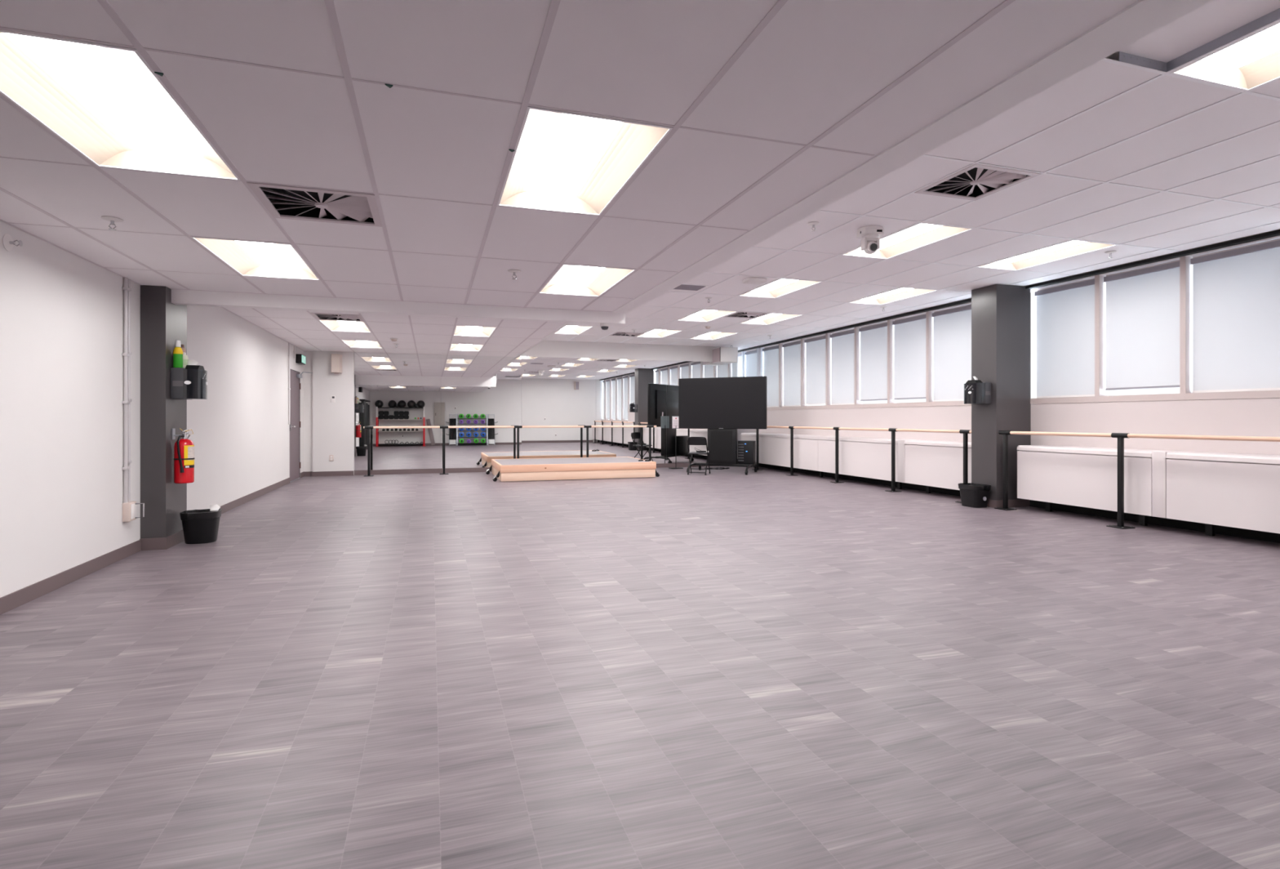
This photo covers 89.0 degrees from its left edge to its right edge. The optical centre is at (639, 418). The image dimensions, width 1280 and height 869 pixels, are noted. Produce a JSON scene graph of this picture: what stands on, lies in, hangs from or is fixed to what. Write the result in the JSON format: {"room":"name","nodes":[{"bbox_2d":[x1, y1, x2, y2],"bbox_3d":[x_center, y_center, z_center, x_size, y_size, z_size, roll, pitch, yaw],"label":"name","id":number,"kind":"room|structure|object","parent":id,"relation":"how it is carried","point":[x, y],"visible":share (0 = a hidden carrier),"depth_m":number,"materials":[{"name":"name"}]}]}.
{"room":"dance studio","nodes":[
{"label":"dance studio","id":0,"kind":"room"},
{"bbox_2d":[0,221,303,597],"bbox_3d":[-4.903,-0.434,7.013,0.160,3.200,17.650,0,0,-18],"label":"wall","id":1,"kind":"structure","parent":0,"point":[61,312],"depth_m":4.92,"materials":[{"name":"white paint"}]},
{"bbox_2d":[2,233,22,251],"bbox_3d":[-3.808,-1.069,3.967,0.064,0.104,0.104,0,0,-18],"label":"sprinkler","id":2,"kind":"object","parent":1,"relation":"attached to","point":[7,241],"visible":1,"depth_m":3.95,"materials":[{"name":"white metal"}]},
{"bbox_2d":[121,277,129,502],"bbox_3d":[-4.298,-0.235,5.448,0.036,1.883,0.052,0,0,-18],"label":"conduit pipe","id":3,"kind":"object","parent":1,"relation":"attached to","point":[125,287],"visible":1,"depth_m":5.44,"materials":[{"name":"grey metal"}]},
{"bbox_2d":[128,279,132,502],"bbox_3d":[-4.321,-0.235,5.509,0.030,1.883,0.046,0,0,-18],"label":"conduit pipe","id":4,"kind":"object","parent":1,"relation":"attached to","point":[130,461],"visible":0.77,"depth_m":5.50,"materials":[{"name":"grey"}]},
{"bbox_2d":[122,501,144,521],"bbox_3d":[-4.274,0.782,5.503,0.115,0.158,0.130,0,0,-18],"label":"junction box","id":5,"kind":"object","parent":1,"relation":"attached to","point":[129,508],"visible":1,"depth_m":5.44,"materials":[{"name":"beige plastic"}]},
{"bbox_2d":[0,471,304,614],"bbox_3d":[-4.485,1.117,5.992,0.012,0.098,15.050,0,0,-18],"label":"baseboard","id":6,"kind":"structure","parent":1,"relation":"attached to","point":[9,602],"depth_m":4.77,"materials":[{"name":"grey plastic"}]},
{"bbox_2d":[288,342,290,424],"bbox_3d":[-6.313,-0.629,11.732,0.036,1.470,0.052,0,0,-18],"label":"conduit pipe","id":7,"kind":"object","parent":1,"relation":"attached to","point":[289,355],"visible":1,"depth_m":11.72,"materials":[{"name":"white metal"}]},
{"bbox_2d":[289,368,312,481],"bbox_3d":[-6.558,0.119,12.461,0.222,2.094,1.293,0,0,-12],"label":"door","id":8,"kind":"structure","parent":1,"relation":"in","point":[295,375],"depth_m":12.37,"materials":[{"name":"paint"}]},
{"bbox_2d":[139,284,186,550],"bbox_3d":[-4.399,-0.099,6.037,0.204,2.530,0.537,0,0,-18],"label":"pillar","id":9,"kind":"structure","parent":0,"point":[163,322],"depth_m":5.80,"materials":[{"name":"grey paint"}]},
{"bbox_2d":[171,428,195,483],"bbox_3d":[-4.195,0.340,5.999,0.177,0.502,0.167,0,0,30],"label":"fire extinguisher","id":10,"kind":"object","parent":9,"relation":"attached to","point":[184,458],"visible":1,"depth_m":5.95,"materials":[{"name":"red metal"}]},
{"bbox_2d":[170,364,208,399],"bbox_3d":[-4.183,-0.337,6.071,0.249,0.315,0.274,0,0,-18],"label":"dispenser","id":11,"kind":"object","parent":9,"relation":"attached to","point":[190,382],"visible":1,"depth_m":5.95,"materials":[{"name":"grey plastic"}]},
{"bbox_2d":[173,340,182,367],"bbox_3d":[-4.230,-0.590,5.968,0.078,0.250,0.059,0,0,-18],"label":"bottle","id":12,"kind":"object","parent":11,"relation":"on","point":[177,352],"visible":1,"depth_m":5.95,"materials":[{"name":"green plastic"}]},
{"bbox_2d":[303,350,354,475],"bbox_3d":[-6.354,-0.434,13.337,0.939,3.200,0.220,0,0,-18],"label":"wall","id":13,"kind":"structure","parent":0,"point":[328,426],"depth_m":13.22,"materials":[{"name":"white paint"}]},
{"bbox_2d":[330,353,342,373],"bbox_3d":[-6.153,-1.107,13.194,0.210,0.385,0.174,0,0,-18],"label":"wall speaker","id":14,"kind":"object","parent":13,"relation":"attached to","point":[335,359],"visible":1,"depth_m":13.12,"materials":[{"name":"beige plastic"}]},
{"bbox_2d":[331,354,339,371],"bbox_3d":[-6.128,-1.114,13.113,0.140,0.350,0.004,0,0,-18],"label":"grille","id":15,"kind":"object","parent":14,"relation":"attached to","point":[335,357],"depth_m":13.11,"materials":[{"name":"white metal"}]},
{"bbox_2d":[222,306,564,356],"bbox_3d":[-3.595,-1.385,10.231,4.297,0.040,7.560,0,0,-18],"label":"ceiling","id":16,"kind":"structure","parent":0,"point":[415,335],"depth_m":10.48,"materials":[{"name":"tile"}]},
{"bbox_2d":[310,312,364,321],"bbox_3d":[-4.069,-1.418,8.792,0.600,0.114,0.600,0,0,-18],"label":"ceiling vent","id":17,"kind":"object","parent":16,"relation":"in","point":[318,316],"visible":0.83,"depth_m":8.85,"materials":[{"name":"white"}]},
{"bbox_2d":[319,320,371,332],"bbox_3d":[-4.348,-1.405,9.664,0.586,0.083,1.200,0,0,-18],"label":"ceiling light","id":18,"kind":"object","parent":16,"relation":"attached to","point":[333,325],"visible":0.66,"depth_m":9.96,"materials":[{"name":"white plastic"}]},
{"bbox_2d":[341,339,382,347],"bbox_3d":[-5.093,-1.405,11.987,0.586,0.083,1.200,0,0,-18],"label":"ceiling light","id":19,"kind":"object","parent":16,"relation":"attached to","point":[360,344],"visible":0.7,"depth_m":12.36,"materials":[{"name":"white plastic"}]},
{"bbox_2d":[448,343,484,351],"bbox_3d":[-3.350,-1.405,12.546,0.586,0.083,1.200,0,0,-18],"label":"ceiling light","id":20,"kind":"object","parent":16,"relation":"attached to","point":[466,347],"visible":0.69,"depth_m":12.94,"materials":[{"name":"white plastic"}]},
{"bbox_2d":[453,324,496,336],"bbox_3d":[-2.605,-1.405,10.223,0.586,0.083,1.200,0,0,-18],"label":"ceiling light","id":21,"kind":"object","parent":16,"relation":"attached to","point":[471,331],"visible":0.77,"depth_m":10.52,"materials":[{"name":"white plastic"}]},
{"bbox_2d":[171,288,625,324],"bbox_3d":[-2.235,-1.236,6.650,4.314,0.359,0.110,0,0,-18],"label":"ceiling beam","id":22,"kind":"structure","parent":0,"point":[186,297],"depth_m":6.50,"materials":[{"name":"white paint"}]},
{"bbox_2d":[355,340,737,469],"bbox_3d":[-1.770,-0.334,14.864,8.723,3.000,0.212,0,0,-18],"label":"wall","id":23,"kind":"structure","parent":0,"point":[553,348],"depth_m":15.18,"materials":[{"name":"white paint"}]},
{"bbox_2d":[354,351,440,470],"bbox_3d":[-5.080,-0.149,13.700,1.704,2.430,0.006,0,0,-18],"label":"mirror panel","id":24,"kind":"object","parent":23,"relation":"attached to","point":[391,389],"visible":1,"depth_m":13.69,"materials":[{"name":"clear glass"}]},
{"bbox_2d":[440,354,521,467],"bbox_3d":[-3.451,-0.157,14.223,1.713,2.445,0.006,0,0,-18],"label":"mirror panel","id":25,"kind":"object","parent":23,"relation":"attached to","point":[476,390],"visible":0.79,"depth_m":14.21,"materials":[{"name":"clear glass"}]},
{"bbox_2d":[304,461,737,475],"bbox_3d":[-2.171,1.117,14.597,9.650,0.098,0.091,0,0,-18],"label":"baseboard","id":26,"kind":"structure","parent":23,"relation":"attached to","point":[663,464],"depth_m":13.79,"materials":[{"name":"grey plastic"}]},
{"bbox_2d":[521,355,595,457],"bbox_3d":[-1.822,-0.157,14.742,1.703,2.445,0.009,0,0,-18],"label":"mirror panel","id":27,"kind":"object","parent":23,"relation":"attached to","point":[556,391],"visible":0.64,"depth_m":14.73,"materials":[{"name":"clear glass"}]},
{"bbox_2d":[595,358,666,463],"bbox_3d":[-0.191,-0.157,15.265,1.718,2.445,0.009,0,0,-18],"label":"mirror panel","id":28,"kind":"object","parent":23,"relation":"attached to","point":[629,392],"visible":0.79,"depth_m":15.25,"materials":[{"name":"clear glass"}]},
{"bbox_2d":[666,360,737,462],"bbox_3d":[1.516,-0.157,15.812,1.863,2.445,0.009,0,0,-18],"label":"mirror panel","id":29,"kind":"object","parent":23,"relation":"attached to","point":[675,370],"visible":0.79,"depth_m":15.65,"materials":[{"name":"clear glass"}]},
{"bbox_2d":[712,346,737,363],"bbox_3d":[2.026,-1.514,15.691,0.457,0.350,0.529,0,0,-18],"label":"wall speaker","id":30,"kind":"object","parent":23,"relation":"attached to","point":[720,354],"visible":1,"depth_m":15.46,"materials":[{"name":"white plastic"}]},
{"bbox_2d":[712,347,719,362],"bbox_3d":[1.821,-1.514,15.594,0.006,0.320,0.410,0,0,-18],"label":"grille","id":31,"kind":"object","parent":30,"relation":"attached to","point":[716,352],"depth_m":15.57,"materials":[{"name":"white metal"}]},
{"bbox_2d":[0,0,1138,311],"bbox_3d":[-1.252,-1.198,3.017,4.352,0.040,7.410,0,0,-18],"label":"ceiling","id":32,"kind":"structure","parent":0,"point":[766,104],"depth_m":2.54,"materials":[{"name":"tile"}]},
{"bbox_2d":[101,216,123,230],"bbox_3d":[-3.112,-1.145,3.844,0.104,0.064,0.104,0,0,-18],"label":"sprinkler","id":33,"kind":"object","parent":32,"relation":"attached to","point":[111,219],"visible":1,"depth_m":3.83,"materials":[{"name":"white metal"}]},
{"bbox_2d":[0,28,240,180],"bbox_3d":[-2.071,-1.218,2.564,0.586,0.083,1.200,0,0,-18],"label":"ceiling light","id":34,"kind":"object","parent":32,"relation":"attached to","point":[105,101],"visible":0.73,"depth_m":2.54,"materials":[{"name":"white plastic"}]},
{"bbox_2d":[191,236,319,279],"bbox_3d":[-2.816,-1.218,4.887,0.586,0.083,1.200,0,0,-18],"label":"ceiling light","id":35,"kind":"object","parent":32,"relation":"attached to","point":[247,258],"visible":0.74,"depth_m":4.97,"materials":[{"name":"white plastic"}]},
{"bbox_2d":[246,182,382,226],"bbox_3d":[-1.770,-1.231,3.621,0.600,0.114,0.600,0,0,-18],"label":"ceiling vent","id":36,"kind":"object","parent":32,"relation":"in","point":[283,202],"visible":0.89,"depth_m":3.70,"materials":[{"name":"white"}]},
{"bbox_2d":[497,106,672,215],"bbox_3d":[-0.328,-1.218,3.123,0.586,0.083,1.200,0,0,-18],"label":"ceiling light","id":37,"kind":"object","parent":32,"relation":"attached to","point":[562,161],"visible":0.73,"depth_m":3.08,"materials":[{"name":"white plastic"}]},
{"bbox_2d":[537,263,635,296],"bbox_3d":[-0.493,-1.218,5.632,0.586,0.083,1.200,0,0,-18],"label":"ceiling light","id":38,"kind":"object","parent":32,"relation":"attached to","point":[569,279],"visible":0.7,"depth_m":5.76,"materials":[{"name":"white plastic"}]},
{"bbox_2d":[515,0,1212,356],"bbox_3d":[-0.290,-1.474,7.337,0.249,0.600,15.052,0,0,-18],"label":"ceiling beam","id":39,"kind":"structure","parent":32,"relation":"attached to","point":[1142,18],"depth_m":2.51,"materials":[{"name":"white paint"}]},
{"bbox_2d":[0,466,1279,868],"bbox_3d":[0.004,1.216,8.587,10.547,0.100,17.650,0,0,-18],"label":"floor","id":40,"kind":"structure","parent":0,"point":[768,668],"depth_m":2.87,"materials":[{"name":"grey laminate"}]},
{"bbox_2d":[179,508,222,543],"bbox_3d":[-4.152,1.018,6.167,0.310,0.296,0.280,0,0,-18],"label":"waste bin","id":41,"kind":"object","parent":40,"relation":"on","point":[199,526],"visible":0.99,"depth_m":6.06,"materials":[{"name":"black plastic"}]},
{"bbox_2d":[363,425,656,475],"bbox_3d":[-2.610,0.660,14.165,6.280,1.011,0.180,0,0,-18],"label":"ballet barre","id":42,"kind":"object","parent":40,"relation":"on","point":[517,427],"visible":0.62,"depth_m":14.13,"materials":[{"name":"black metal"}]},
{"bbox_2d":[485,456,659,481],"bbox_3d":[-1.414,1.012,13.340,3.275,0.307,1.932,0,0,-18],"label":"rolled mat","id":43,"kind":"object","parent":40,"relation":"on","point":[611,467],"visible":1,"depth_m":12.52,"materials":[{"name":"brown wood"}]},
{"bbox_2d":[668,415,683,468],"bbox_3d":[0.837,0.553,15.202,0.280,1.224,0.200,0,0,-25],"label":"sign stand","id":44,"kind":"object","parent":40,"relation":"on","point":[674,418],"visible":0.86,"depth_m":15.20,"materials":[{"name":"black metal"}]},
{"bbox_2d":[687,436,710,475],"bbox_3d":[1.232,0.773,13.690,0.430,0.793,0.469,0,0,15],"label":"folding chair","id":45,"kind":"object","parent":40,"relation":"on","point":[691,440],"visible":0.99,"depth_m":13.52,"materials":[{"name":"black metal"}]},
{"bbox_2d":[678,376,767,474],"bbox_3d":[1.781,0.138,14.126,1.960,2.054,0.871,0,0,24],"label":"display","id":46,"kind":"object","parent":40,"relation":"on","point":[722,406],"visible":0.92,"depth_m":14.05,"materials":[{"name":"black plastic"}]},
{"bbox_2d":[737,440,755,463],"bbox_3d":[2.306,0.726,14.075,0.340,0.500,0.224,0,0,24],"label":"computer tower","id":47,"kind":"object","parent":46,"relation":"on","point":[746,448],"visible":1,"depth_m":13.98,"materials":[{"name":"black plastic"}]},
{"bbox_2d":[741,432,828,476],"bbox_3d":[3.160,0.755,14.299,0.440,0.822,3.298,0,0,-18],"label":"wall heater","id":48,"kind":"object","parent":40,"relation":"on","point":[774,449],"visible":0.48,"depth_m":13.78,"materials":[{"name":"white metal"}]},
{"bbox_2d":[817,435,903,488],"bbox_3d":[4.011,0.755,11.646,0.440,0.822,2.270,0,0,-18],"label":"wall heater","id":49,"kind":"object","parent":40,"relation":"on","point":[860,456],"visible":0.59,"depth_m":11.45,"materials":[{"name":"white metal"}]},
{"bbox_2d":[752,425,971,502],"bbox_3d":[3.589,0.660,11.894,0.180,1.011,6.340,0,0,-18],"label":"ballet barre","id":50,"kind":"object","parent":40,"relation":"on","point":[965,432],"depth_m":10.44,"materials":[{"name":"black metal"}]},
{"bbox_2d":[904,440,971,493],"bbox_3d":[4.631,0.755,9.713,0.440,0.822,1.470,0,0,-18],"label":"wall heater","id":51,"kind":"object","parent":40,"relation":"on","point":[928,463],"visible":0.59,"depth_m":9.74,"materials":[{"name":"white metal"}]},
{"bbox_2d":[897,439,925,482],"bbox_3d":[4.383,0.680,10.489,0.439,0.677,0.152,0,0,-18],"label":"joint","id":52,"kind":"object","parent":51,"relation":"attached to","point":[900,442],"visible":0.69,"depth_m":10.43,"materials":[{"name":"white metal"}]},
{"bbox_2d":[958,482,991,507],"bbox_3d":[4.436,1.018,8.648,0.269,0.295,0.342,0,0,-18],"label":"waste bin","id":53,"kind":"object","parent":40,"relation":"on","point":[972,495],"visible":1,"depth_m":8.53,"materials":[{"name":"black plastic"}]},
{"bbox_2d":[1017,444,1168,525],"bbox_3d":[5.294,0.755,7.647,0.440,0.822,1.640,0,0,-18],"label":"wall heater","id":54,"kind":"object","parent":40,"relation":"on","point":[1071,475],"visible":0.83,"depth_m":7.50,"materials":[{"name":"white metal"}]},
{"bbox_2d":[1151,450,1191,517],"bbox_3d":[5.566,0.680,6.800,0.439,0.677,0.132,0,0,-18],"label":"joint","id":55,"kind":"object","parent":54,"relation":"attached to","point":[1158,458],"visible":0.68,"depth_m":6.73,"materials":[{"name":"white metal"}]},
{"bbox_2d":[994,430,1279,528],"bbox_3d":[5.621,0.660,5.526,0.180,1.011,6.190,0,0,-18],"label":"ballet barre","id":56,"kind":"object","parent":40,"relation":"on","point":[1120,436],"depth_m":6.97,"materials":[{"name":"black metal"}]},
{"bbox_2d":[1165,451,1279,535],"bbox_3d":[5.862,0.755,5.873,0.440,0.822,1.805,0,0,-18],"label":"wall heater","id":57,"kind":"object","parent":40,"relation":"on","point":[1233,490],"visible":1,"depth_m":6.18,"materials":[{"name":"white metal"}]},
{"bbox_2d":[543,0,1279,347],"bbox_3d":[2.269,-1.786,8.168,5.710,0.063,15.070,0,0,-18],"label":"ceiling","id":58,"kind":"structure","parent":0,"point":[1141,157],"depth_m":5.28,"materials":[{"name":"tile"}]},
{"bbox_2d":[555,324,591,333],"bbox_3d":[-1.361,-1.794,12.914,0.586,0.083,1.200,0,0,-18],"label":"ceiling light","id":59,"kind":"object","parent":58,"relation":"attached to","point":[568,329],"visible":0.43,"depth_m":13.22,"materials":[{"name":"white plastic"}]},
{"bbox_2d":[608,331,644,336],"bbox_3d":[-0.292,-1.807,13.577,0.600,0.114,0.600,0,0,-18],"label":"ceiling vent","id":60,"kind":"object","parent":58,"relation":"in","point":[624,333],"visible":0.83,"depth_m":13.66,"materials":[{"name":"white metal"}]},
{"bbox_2d":[637,328,680,337],"bbox_3d":[0.382,-1.794,13.473,0.586,0.083,1.200,0,0,-18],"label":"ceiling light","id":61,"kind":"object","parent":58,"relation":"attached to","point":[655,332],"visible":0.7,"depth_m":13.75,"materials":[{"name":"white plastic"}]},
{"bbox_2d":[673,283,707,290],"bbox_3d":[0.637,-1.752,8.690,0.440,0.011,0.340,0,0,-18],"label":"ceiling vent","id":62,"kind":"object","parent":58,"relation":"in","point":[684,286],"visible":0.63,"depth_m":8.66,"materials":[{"name":"white metal"}]},
{"bbox_2d":[678,308,736,321],"bbox_3d":[1.127,-1.794,11.150,0.586,0.083,1.200,0,0,-18],"label":"ceiling light","id":63,"kind":"object","parent":58,"relation":"attached to","point":[704,315],"visible":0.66,"depth_m":11.38,"materials":[{"name":"white plastic"}]},
{"bbox_2d":[689,331,735,339],"bbox_3d":[1.543,-1.794,13.846,0.586,0.083,1.200,0,0,-18],"label":"ceiling light","id":64,"kind":"object","parent":58,"relation":"attached to","point":[713,335],"visible":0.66,"depth_m":14.12,"materials":[{"name":"white plastic"}]},
{"bbox_2d":[724,311,770,318],"bbox_3d":[1.801,-1.807,11.045,0.600,0.114,0.600,0,0,-18],"label":"ceiling vent","id":65,"kind":"object","parent":58,"relation":"in","point":[748,314],"visible":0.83,"depth_m":11.10,"materials":[{"name":"white metal"}]},
{"bbox_2d":[742,276,766,284],"bbox_3d":[1.437,-1.731,8.190,0.260,0.054,0.200,0,0,-18],"label":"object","id":66,"kind":"object","parent":58,"relation":"attached to","point":[750,280],"visible":1,"depth_m":8.12,"materials":[{"name":"white plastic"}]},
{"bbox_2d":[740,312,800,324],"bbox_3d":[2.289,-1.794,11.522,0.586,0.083,1.200,0,0,-18],"label":"ceiling light","id":67,"kind":"object","parent":58,"relation":"attached to","point":[769,318],"visible":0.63,"depth_m":11.73,"materials":[{"name":"white plastic"}]},
{"bbox_2d":[739,277,821,297],"bbox_3d":[1.872,-1.794,8.826,0.586,0.083,1.200,0,0,-18],"label":"ceiling light","id":68,"kind":"object","parent":58,"relation":"attached to","point":[780,287],"visible":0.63,"depth_m":8.97,"materials":[{"name":"white plastic"}]},
{"bbox_2d":[856,225,884,253],"bbox_3d":[2.131,-1.638,6.029,0.230,0.232,0.230,0,0,-3],"label":"camera","id":69,"kind":"object","parent":58,"relation":"hanging from","point":[869,235],"visible":1,"depth_m":5.97,"materials":[{"name":"white plastic"}]},
{"bbox_2d":[848,286,938,304],"bbox_3d":[3.615,-1.794,9.385,0.586,0.083,1.200,0,0,-18],"label":"ceiling light","id":70,"kind":"object","parent":58,"relation":"attached to","point":[901,293],"visible":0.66,"depth_m":9.53,"materials":[{"name":"white plastic"}]},
{"bbox_2d":[841,222,972,258],"bbox_3d":[2.617,-1.794,6.503,0.586,0.083,1.200,0,0,-18],"label":"ceiling light","id":71,"kind":"object","parent":58,"relation":"attached to","point":[921,234],"visible":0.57,"depth_m":6.53,"materials":[{"name":"white plastic"}]},
{"bbox_2d":[914,162,1040,200],"bbox_3d":[2.502,-1.807,4.864,0.600,0.114,0.600,0,0,-18],"label":"ceiling vent","id":72,"kind":"object","parent":58,"relation":"in","point":[975,182],"visible":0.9,"depth_m":4.92,"materials":[{"name":"white"}]},
{"bbox_2d":[977,239,1117,270],"bbox_3d":[4.360,-1.794,7.062,0.586,0.083,1.200,0,0,-18],"label":"ceiling light","id":73,"kind":"object","parent":58,"relation":"attached to","point":[1073,247],"visible":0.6,"depth_m":7.14,"materials":[{"name":"white plastic"}]},
{"bbox_2d":[1169,22,1279,91],"bbox_3d":[3.154,-1.794,2.831,0.586,0.083,1.200,0,0,-18],"label":"ceiling light","id":74,"kind":"object","parent":58,"relation":"attached to","point":[1253,61],"visible":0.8,"depth_m":3.32,"materials":[{"name":"white plastic"}]},
{"bbox_2d":[971,284,1031,507],"bbox_3d":[4.856,-0.293,8.775,0.592,2.919,0.425,0,0,-18],"label":"pillar","id":75,"kind":"structure","parent":0,"point":[1001,313],"depth_m":8.61,"materials":[{"name":"grey paint"}]},
{"bbox_2d":[964,379,991,404],"bbox_3d":[4.463,-0.351,8.658,0.249,0.315,0.274,0,0,-18],"label":"dispenser","id":76,"kind":"object","parent":75,"relation":"attached to","point":[975,391],"visible":1,"depth_m":8.56,"materials":[{"name":"grey plastic"}]},
{"bbox_2d":[737,228,1279,458],"bbox_3d":[4.836,-0.434,10.136,0.200,3.200,17.650,0,0,-18],"label":"wall","id":77,"kind":"structure","parent":0,"point":[1260,417],"depth_m":7.75,"materials":[{"name":"grey paint"}]},
{"bbox_2d":[746,347,764,376],"bbox_3d":[2.841,-0.958,16.264,0.156,1.523,0.935,0,0,-18],"label":"window","id":78,"kind":"structure","parent":77,"relation":"in","point":[760,353],"depth_m":15.83,"materials":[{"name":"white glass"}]},
{"bbox_2d":[744,350,756,376],"bbox_3d":[2.824,-0.981,16.347,0.060,1.418,0.735,0,0,-18],"label":"roller blind","id":79,"kind":"object","parent":78,"relation":"attached to","point":[751,356],"visible":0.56,"depth_m":16.41,"materials":[{"name":"grey fabric"}]},
{"bbox_2d":[764,342,784,409],"bbox_3d":[3.126,-0.958,15.374,0.156,1.523,0.935,0,0,-18],"label":"window","id":80,"kind":"structure","parent":77,"relation":"in","point":[780,348],"depth_m":14.93,"materials":[{"name":"white metal"}]},
{"bbox_2d":[762,345,778,407],"bbox_3d":[3.126,-0.981,15.403,0.060,1.418,0.847,0,0,-18],"label":"roller blind","id":81,"kind":"object","parent":80,"relation":"attached to","point":[771,353],"visible":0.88,"depth_m":15.39,"materials":[{"name":"grey fabric"}]},
{"bbox_2d":[779,338,808,409],"bbox_3d":[3.412,-0.958,14.483,0.156,1.523,0.935,0,0,-18],"label":"window","id":82,"kind":"structure","parent":77,"relation":"in","point":[802,340],"depth_m":14.04,"materials":[{"name":"white metal"}]},
{"bbox_2d":[782,340,800,406],"bbox_3d":[3.412,-0.981,14.513,0.060,1.418,0.847,0,0,-18],"label":"roller blind","id":83,"kind":"object","parent":82,"relation":"attached to","point":[792,351],"visible":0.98,"depth_m":14.56,"materials":[{"name":"grey fabric"}]},
{"bbox_2d":[801,333,831,408],"bbox_3d":[3.697,-0.958,13.593,0.156,1.523,0.935,0,0,-18],"label":"window","id":84,"kind":"structure","parent":77,"relation":"in","point":[828,339],"depth_m":13.15,"materials":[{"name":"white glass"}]},
{"bbox_2d":[804,335,825,404],"bbox_3d":[3.697,-0.992,13.623,0.060,1.397,0.847,0,0,-18],"label":"roller blind","id":85,"kind":"object","parent":84,"relation":"attached to","point":[815,347],"visible":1,"depth_m":13.66,"materials":[{"name":"grey fabric"}]},
{"bbox_2d":[826,326,862,408],"bbox_3d":[3.983,-0.958,12.703,0.156,1.523,0.935,0,0,-18],"label":"window","id":86,"kind":"structure","parent":77,"relation":"in","point":[856,333],"depth_m":12.26,"materials":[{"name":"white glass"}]},
{"bbox_2d":[830,329,853,404],"bbox_3d":[3.983,-0.981,12.732,0.060,1.418,0.847,0,0,-18],"label":"roller blind","id":87,"kind":"object","parent":86,"relation":"attached to","point":[842,343],"visible":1,"depth_m":12.77,"materials":[{"name":"grey fabric"}]},
{"bbox_2d":[855,320,896,408],"bbox_3d":[4.269,-0.958,11.812,0.156,1.523,0.935,0,0,-18],"label":"window","id":88,"kind":"structure","parent":77,"relation":"in","point":[891,399],"depth_m":11.37,"materials":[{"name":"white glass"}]},
{"bbox_2d":[858,322,887,400],"bbox_3d":[4.269,-1.009,11.842,0.060,1.362,0.847,0,0,-18],"label":"roller blind","id":89,"kind":"object","parent":88,"relation":"attached to","point":[873,339],"visible":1,"depth_m":11.87,"materials":[{"name":"grey fabric"}]},
{"bbox_2d":[888,311,933,407],"bbox_3d":[4.554,-0.958,10.922,0.156,1.523,0.935,0,0,-18],"label":"window","id":90,"kind":"structure","parent":77,"relation":"in","point":[929,318],"depth_m":10.48,"materials":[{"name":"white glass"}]},
{"bbox_2d":[892,314,925,399],"bbox_3d":[4.554,-1.009,10.951,0.060,1.362,0.847,0,0,-18],"label":"roller blind","id":91,"kind":"object","parent":90,"relation":"attached to","point":[909,334],"visible":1,"depth_m":10.98,"materials":[{"name":"grey fabric"}]},
{"bbox_2d":[928,303,971,406],"bbox_3d":[4.840,-0.958,10.032,0.156,1.523,0.935,0,0,-18],"label":"window","id":92,"kind":"structure","parent":77,"relation":"in","point":[942,402],"depth_m":10.07,"materials":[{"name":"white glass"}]},
{"bbox_2d":[932,304,971,401],"bbox_3d":[4.840,-0.981,10.061,0.060,1.418,0.847,0,0,-18],"label":"roller blind","id":93,"kind":"object","parent":92,"relation":"attached to","point":[953,326],"visible":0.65,"depth_m":10.09,"materials":[{"name":"grey fabric"}]},
{"bbox_2d":[737,458,1279,542],"bbox_3d":[4.757,1.106,10.006,0.030,0.120,17.050,0,0,-18],"label":"baseboard","id":94,"kind":"structure","parent":77,"relation":"attached to","point":[1223,530],"depth_m":7.74,"materials":[{"name":"black"}]},
{"bbox_2d":[737,229,1279,351],"bbox_3d":[4.726,-1.736,9.996,0.086,0.033,17.050,0,0,-18],"label":"trim","id":95,"kind":"structure","parent":77,"relation":"attached to","point":[1277,233],"depth_m":7.79,"materials":[{"name":"black"}]},
{"bbox_2d":[1030,274,1108,404],"bbox_3d":[5.411,-0.958,8.251,0.156,1.523,0.935,0,0,-18],"label":"window","id":96,"kind":"structure","parent":77,"relation":"in","point":[1100,285],"depth_m":7.81,"materials":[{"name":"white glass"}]},
{"bbox_2d":[1034,279,1094,398],"bbox_3d":[5.411,-0.981,8.280,0.060,1.418,0.847,0,0,-18],"label":"roller blind","id":97,"kind":"object","parent":96,"relation":"attached to","point":[1065,313],"visible":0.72,"depth_m":8.29,"materials":[{"name":"grey fabric"}]},
{"bbox_2d":[1098,255,1192,401],"bbox_3d":[5.696,-0.958,7.361,0.156,1.523,0.935,0,0,-18],"label":"window","id":98,"kind":"structure","parent":77,"relation":"in","point":[1185,266],"depth_m":6.92,"materials":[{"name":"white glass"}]},
{"bbox_2d":[1103,261,1179,390],"bbox_3d":[5.696,-1.014,7.390,0.060,1.352,0.847,0,0,-18],"label":"roller blind","id":99,"kind":"object","parent":98,"relation":"attached to","point":[1143,304],"visible":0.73,"depth_m":7.37,"materials":[{"name":"grey fabric"}]},
{"bbox_2d":[1185,238,1279,399],"bbox_3d":[5.982,-0.958,6.470,0.156,1.523,0.935,0,0,-18],"label":"window","id":100,"kind":"structure","parent":77,"relation":"in","point":[1259,393],"depth_m":6.49,"materials":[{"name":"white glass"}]},
{"bbox_2d":[1191,240,1279,392],"bbox_3d":[5.982,-0.981,6.500,0.060,1.418,0.847,0,0,-18],"label":"roller blind","id":101,"kind":"object","parent":100,"relation":"attached to","point":[1236,292],"visible":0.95,"depth_m":6.52,"materials":[{"name":"grey fabric"}]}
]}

